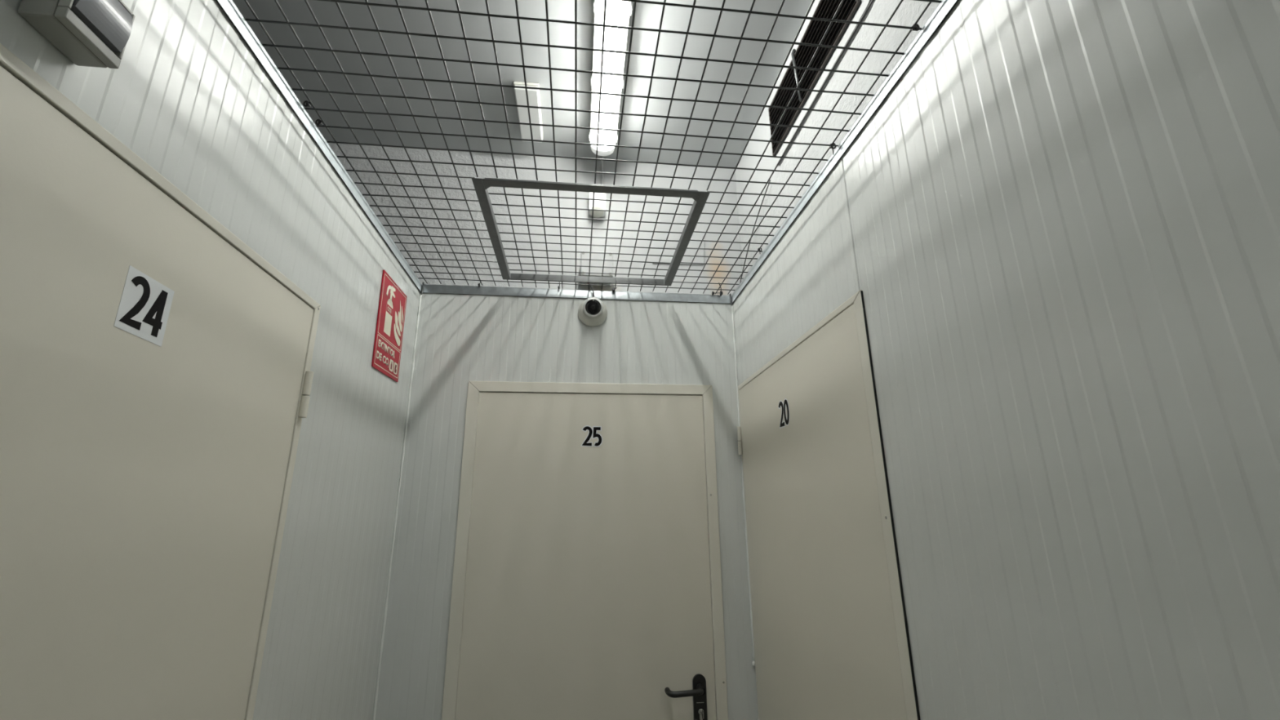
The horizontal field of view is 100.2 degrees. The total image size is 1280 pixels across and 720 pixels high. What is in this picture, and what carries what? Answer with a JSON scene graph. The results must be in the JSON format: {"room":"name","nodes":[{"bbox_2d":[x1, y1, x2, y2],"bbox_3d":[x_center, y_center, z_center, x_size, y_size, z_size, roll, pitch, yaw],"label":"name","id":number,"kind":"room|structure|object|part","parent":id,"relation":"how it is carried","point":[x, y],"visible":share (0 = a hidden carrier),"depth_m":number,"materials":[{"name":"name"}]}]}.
{"room":"self-storage corridor","nodes":[
{"label":"self-storage corridor","id":0,"kind":"room"},
{"bbox_2d":[0,0,420,719],"bbox_3d":[-0.523,0.183,-0.826,0.038,2.446,5.200,1,-16,-7],"label":"wall","id":1,"kind":"structure","parent":0,"point":[187,95],"depth_m":1.15,"materials":[{"name":"white metal"}]},
{"bbox_2d":[17,0,135,68],"bbox_3d":[-0.627,-0.389,0.603,0.051,0.080,0.071,1,-16,-7],"label":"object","id":2,"kind":"object","parent":1,"relation":"attached to","point":[88,33],"visible":1,"depth_m":0.59,"materials":[{"name":"grey plastic"}]},
{"bbox_3d":[-0.612,-0.357,0.595,0.011,0.013,0.070,1,-16,-7],"label":"frame","id":3,"kind":"part","parent":2,"relation":"part of","materials":[{"name":"grey plastic"}]},
{"bbox_3d":[-0.613,-0.395,0.606,0.011,0.066,0.070,1,-16,-7],"label":"frame","id":4,"kind":"part","parent":2,"relation":"part of","materials":[{"name":"grey plastic"}]},
{"bbox_2d":[0,43,320,719],"bbox_3d":[-0.672,0.746,0.475,0.054,2.082,0.948,1,-16,-7],"label":"door","id":5,"kind":"structure","parent":1,"relation":"in","point":[145,486],"depth_m":0.70,"materials":[{"name":"beige paint"}]},
{"bbox_2d":[113,265,174,346],"bbox_3d":[-0.672,-0.071,0.729,0.001,0.086,0.083,1,-16,-7],"label":"sticker","id":6,"kind":"object","parent":5,"relation":"attached to","point":[145,303],"visible":1,"depth_m":0.72,"materials":[{"name":"white"}]},
{"bbox_2d":[371,269,407,382],"bbox_3d":[-0.780,-0.099,1.676,0.004,0.305,0.235,1,-16,-7],"label":"fire extinguisher sign","id":7,"kind":"object","parent":1,"relation":"attached to","point":[386,357],"visible":1,"depth_m":1.66,"materials":[{"name":"red plastic"}]},
{"bbox_2d":[232,0,812,167],"bbox_3d":[-1.180,-1.636,-0.283,4.100,0.120,5.390,1,-16,-7],"label":"ceiling","id":8,"kind":"structure","parent":0,"point":[647,15],"depth_m":1.80,"materials":[{"name":"grey paint"}]},
{"bbox_2d":[513,81,543,142],"bbox_3d":[-0.412,-0.915,1.994,0.087,0.029,0.282,1,-16,-7],"label":"recessed light","id":9,"kind":"object","parent":8,"relation":"in","point":[534,98],"visible":0.77,"depth_m":1.96,"materials":[{"name":"white plastic"}]},
{"bbox_2d":[588,0,631,155],"bbox_3d":[-0.079,-1.018,1.552,0.111,0.080,1.270,1,-16,-7],"label":"light","id":10,"kind":"object","parent":8,"relation":"attached to","point":[613,10],"visible":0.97,"depth_m":1.75,"materials":[{"name":"white plastic"}]},
{"bbox_2d":[328,142,742,295],"bbox_3d":[-1.539,0.662,1.757,3.950,3.168,0.150,1,-16,-7],"label":"wall","id":11,"kind":"structure","parent":0,"point":[349,150],"depth_m":2.17,"materials":[{"name":"paint"}]},
{"bbox_2d":[580,250,613,284],"bbox_3d":[-0.170,-0.358,2.090,0.124,0.104,0.089,1,-16,-7],"label":"junction box","id":12,"kind":"object","parent":11,"relation":"attached to","point":[583,255],"visible":0.63,"depth_m":2.05,"materials":[{"name":"paint"}]},
{"bbox_2d":[586,282,594,297],"bbox_3d":[-0.193,-0.273,2.042,0.051,0.088,0.018,11,-19,-34],"label":"cable","id":13,"kind":"object","parent":12,"relation":"attached to","point":[591,286],"visible":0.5,"depth_m":2.04,"materials":[{"name":"grey plastic"}]},
{"bbox_2d":[588,191,605,217],"bbox_3d":[-0.174,-0.636,2.184,0.067,0.119,0.061,1,-16,-7],"label":"sensor box","id":14,"kind":"object","parent":11,"relation":"attached to","point":[598,205],"visible":0.84,"depth_m":2.17,"materials":[{"name":"white plastic"}]},
{"bbox_2d":[600,155,603,184],"bbox_3d":[-0.154,-0.777,2.202,0.013,0.157,0.111,1,-16,-7],"label":"cable","id":15,"kind":"object","parent":11,"relation":"attached to","point":[602,165],"visible":0.55,"depth_m":2.25,"materials":[{"name":"grey plastic"}]},
{"bbox_2d":[652,235,704,265],"bbox_3d":[0.159,-0.453,2.201,0.219,0.135,0.005,1,-16,-7],"label":"cable","id":16,"kind":"object","parent":11,"relation":"attached to","point":[703,236],"visible":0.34,"depth_m":2.19,"materials":[{"name":"grey plastic"}]},
{"bbox_2d":[375,288,758,719],"bbox_3d":[-0.214,0.915,1.743,1.266,2.446,0.038,1,-16,-7],"label":"wall","id":17,"kind":"structure","parent":0,"point":[462,339],"depth_m":1.92,"materials":[{"name":"white metal"}]},
{"bbox_2d":[372,293,422,719],"bbox_3d":[-0.799,0.914,1.651,0.010,2.410,0.009,1,-16,-7],"label":"trim","id":18,"kind":"structure","parent":17,"relation":"attached to","point":[420,295],"depth_m":1.76,"materials":[{"name":"white metal"}]},
{"bbox_2d":[441,381,728,719],"bbox_3d":[-0.159,1.082,1.666,0.889,2.081,0.100,1,-16,-7],"label":"door","id":19,"kind":"structure","parent":17,"relation":"in","point":[587,580],"depth_m":1.79,"materials":[{"name":"beige paint"}]},
{"bbox_2d":[580,425,602,447],"bbox_3d":[-0.172,0.272,1.910,0.079,0.077,0.001,1,-16,-7],"label":"sticker","id":20,"kind":"object","parent":19,"relation":"attached to","point":[592,433],"visible":1,"depth_m":1.91,"materials":[{"name":"black plastic"}]},
{"bbox_3d":[0.143,1.046,1.692,0.128,0.025,0.060,1,-16,-7],"label":"lever","id":21,"kind":"part","parent":19,"relation":"part of","materials":[{"name":"black plastic"}]},
{"bbox_3d":[0.192,1.131,1.702,0.043,0.235,0.009,1,-16,-7],"label":"handle plate","id":22,"kind":"part","parent":19,"relation":"part of","materials":[{"name":"black plastic"}]},
{"bbox_2d":[577,297,607,326],"bbox_3d":[-0.176,-0.191,2.001,0.111,0.111,0.084,1,-16,-7],"label":"security camera","id":23,"kind":"object","parent":17,"relation":"attached to","point":[592,312],"visible":1,"depth_m":1.99,"materials":[{"name":"white plastic"}]},
{"bbox_2d":[731,305,755,662],"bbox_3d":[0.371,0.392,1.942,0.009,1.260,0.009,-10,-18,29],"label":"trim","id":24,"kind":"structure","parent":17,"relation":"attached to","point":[734,340],"depth_m":1.91,"materials":[{"name":"white metal"}]},
{"bbox_2d":[734,0,942,279],"bbox_3d":[0.799,-0.012,-0.512,0.150,3.168,5.390,1,-16,-7],"label":"wall","id":25,"kind":"structure","parent":0,"point":[880,11],"depth_m":1.51,"materials":[{"name":"grey paint"}]},
{"bbox_2d":[768,0,861,155],"bbox_3d":[0.487,-0.879,1.600,0.028,0.201,0.587,1,-16,-7],"label":"air vent","id":26,"kind":"object","parent":25,"relation":"in","point":[815,30],"visible":0.9,"depth_m":1.58,"materials":[{"name":"black metal"}]},
{"bbox_3d":[0.476,-0.868,1.632,0.015,0.197,0.015,-5,-16,14],"label":"stay rod","id":27,"kind":"part","parent":26,"relation":"part of","materials":[{"name":"metal"}]},
{"bbox_2d":[776,0,871,164],"bbox_3d":[0.506,-0.763,1.499,0.006,0.018,0.685,1,-16,-7],"label":"cable","id":28,"kind":"object","parent":25,"relation":"attached to","point":[869,1],"visible":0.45,"depth_m":1.37,"materials":[{"name":"grey plastic"}]},
{"bbox_2d":[777,0,871,165],"bbox_3d":[0.507,-0.756,1.490,0.006,0.018,0.670,1,-16,-7],"label":"cable","id":29,"kind":"object","parent":25,"relation":"attached to","point":[871,0],"visible":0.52,"depth_m":1.47,"materials":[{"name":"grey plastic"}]},
{"bbox_2d":[733,0,1279,719],"bbox_3d":[0.697,0.210,-0.687,0.038,2.446,5.200,1,-16,-7],"label":"wall","id":30,"kind":"structure","parent":0,"point":[1058,229],"depth_m":0.66,"materials":[{"name":"white metal"}]},
{"bbox_2d":[215,0,958,304],"bbox_3d":[0.072,-0.961,-0.403,1.262,0.046,5.224,1,-16,-7],"label":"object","id":31,"kind":"structure","parent":30,"relation":"attached to","point":[228,7],"depth_m":1.16,"materials":[{"name":"metal"}]},
{"bbox_2d":[302,100,311,106],"bbox_3d":[-0.695,-0.537,1.115,0.016,0.015,0.016,1,-16,-7],"label":"cable tie","id":32,"kind":"object","parent":31,"relation":"attached to","point":[308,104],"visible":1,"depth_m":1.12,"materials":[{"name":"black plastic"}]},
{"bbox_2d":[315,119,325,127],"bbox_3d":[-0.699,-0.520,1.172,0.022,0.015,0.008,6,-17,-23],"label":"cable tie","id":33,"kind":"object","parent":31,"relation":"attached to","point":[320,122],"visible":1,"depth_m":1.17,"materials":[{"name":"black plastic"}]},
{"bbox_2d":[471,177,710,285],"bbox_3d":[-0.156,-0.385,1.691,0.619,0.032,0.613,1,-16,-7],"label":"access hatch","id":34,"kind":"object","parent":31,"relation":"attached to","point":[481,185],"visible":1,"depth_m":1.62,"materials":[{"name":"metal"}]},
{"bbox_2d":[829,142,835,155],"bbox_3d":[0.456,-0.499,1.263,0.016,0.032,0.008,1,-16,-7],"label":"cable tie","id":35,"kind":"object","parent":31,"relation":"attached to","point":[832,145],"visible":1,"depth_m":1.26,"materials":[{"name":"black plastic"}]},
{"bbox_2d":[909,23,919,31],"bbox_3d":[0.488,-0.594,0.955,0.024,0.017,0.008,6,-17,-22],"label":"cable tie","id":36,"kind":"object","parent":31,"relation":"attached to","point":[914,27],"visible":1,"depth_m":0.95,"materials":[{"name":"black plastic"}]},
{"bbox_2d":[739,179,770,283],"bbox_3d":[0.428,-0.440,2.015,0.005,0.288,0.386,2,-16,-8],"label":"loose cable","id":37,"kind":"object","parent":30,"relation":"attached to","point":[770,180],"visible":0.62,"depth_m":2.02,"materials":[{"name":"grey plastic"}]},
{"bbox_2d":[737,289,920,719],"bbox_3d":[0.442,0.972,1.298,0.052,2.078,0.913,1,-16,-7],"label":"door","id":38,"kind":"structure","parent":30,"relation":"in","point":[831,636],"depth_m":1.29,"materials":[{"name":"beige paint"}]},
{"bbox_2d":[777,398,789,428],"bbox_3d":[0.419,0.155,1.561,0.001,0.082,0.086,1,-16,-7],"label":"sticker","id":39,"kind":"object","parent":38,"relation":"attached to","point":[784,406],"visible":1,"depth_m":1.55,"materials":[{"name":"black plastic"}]}
]}

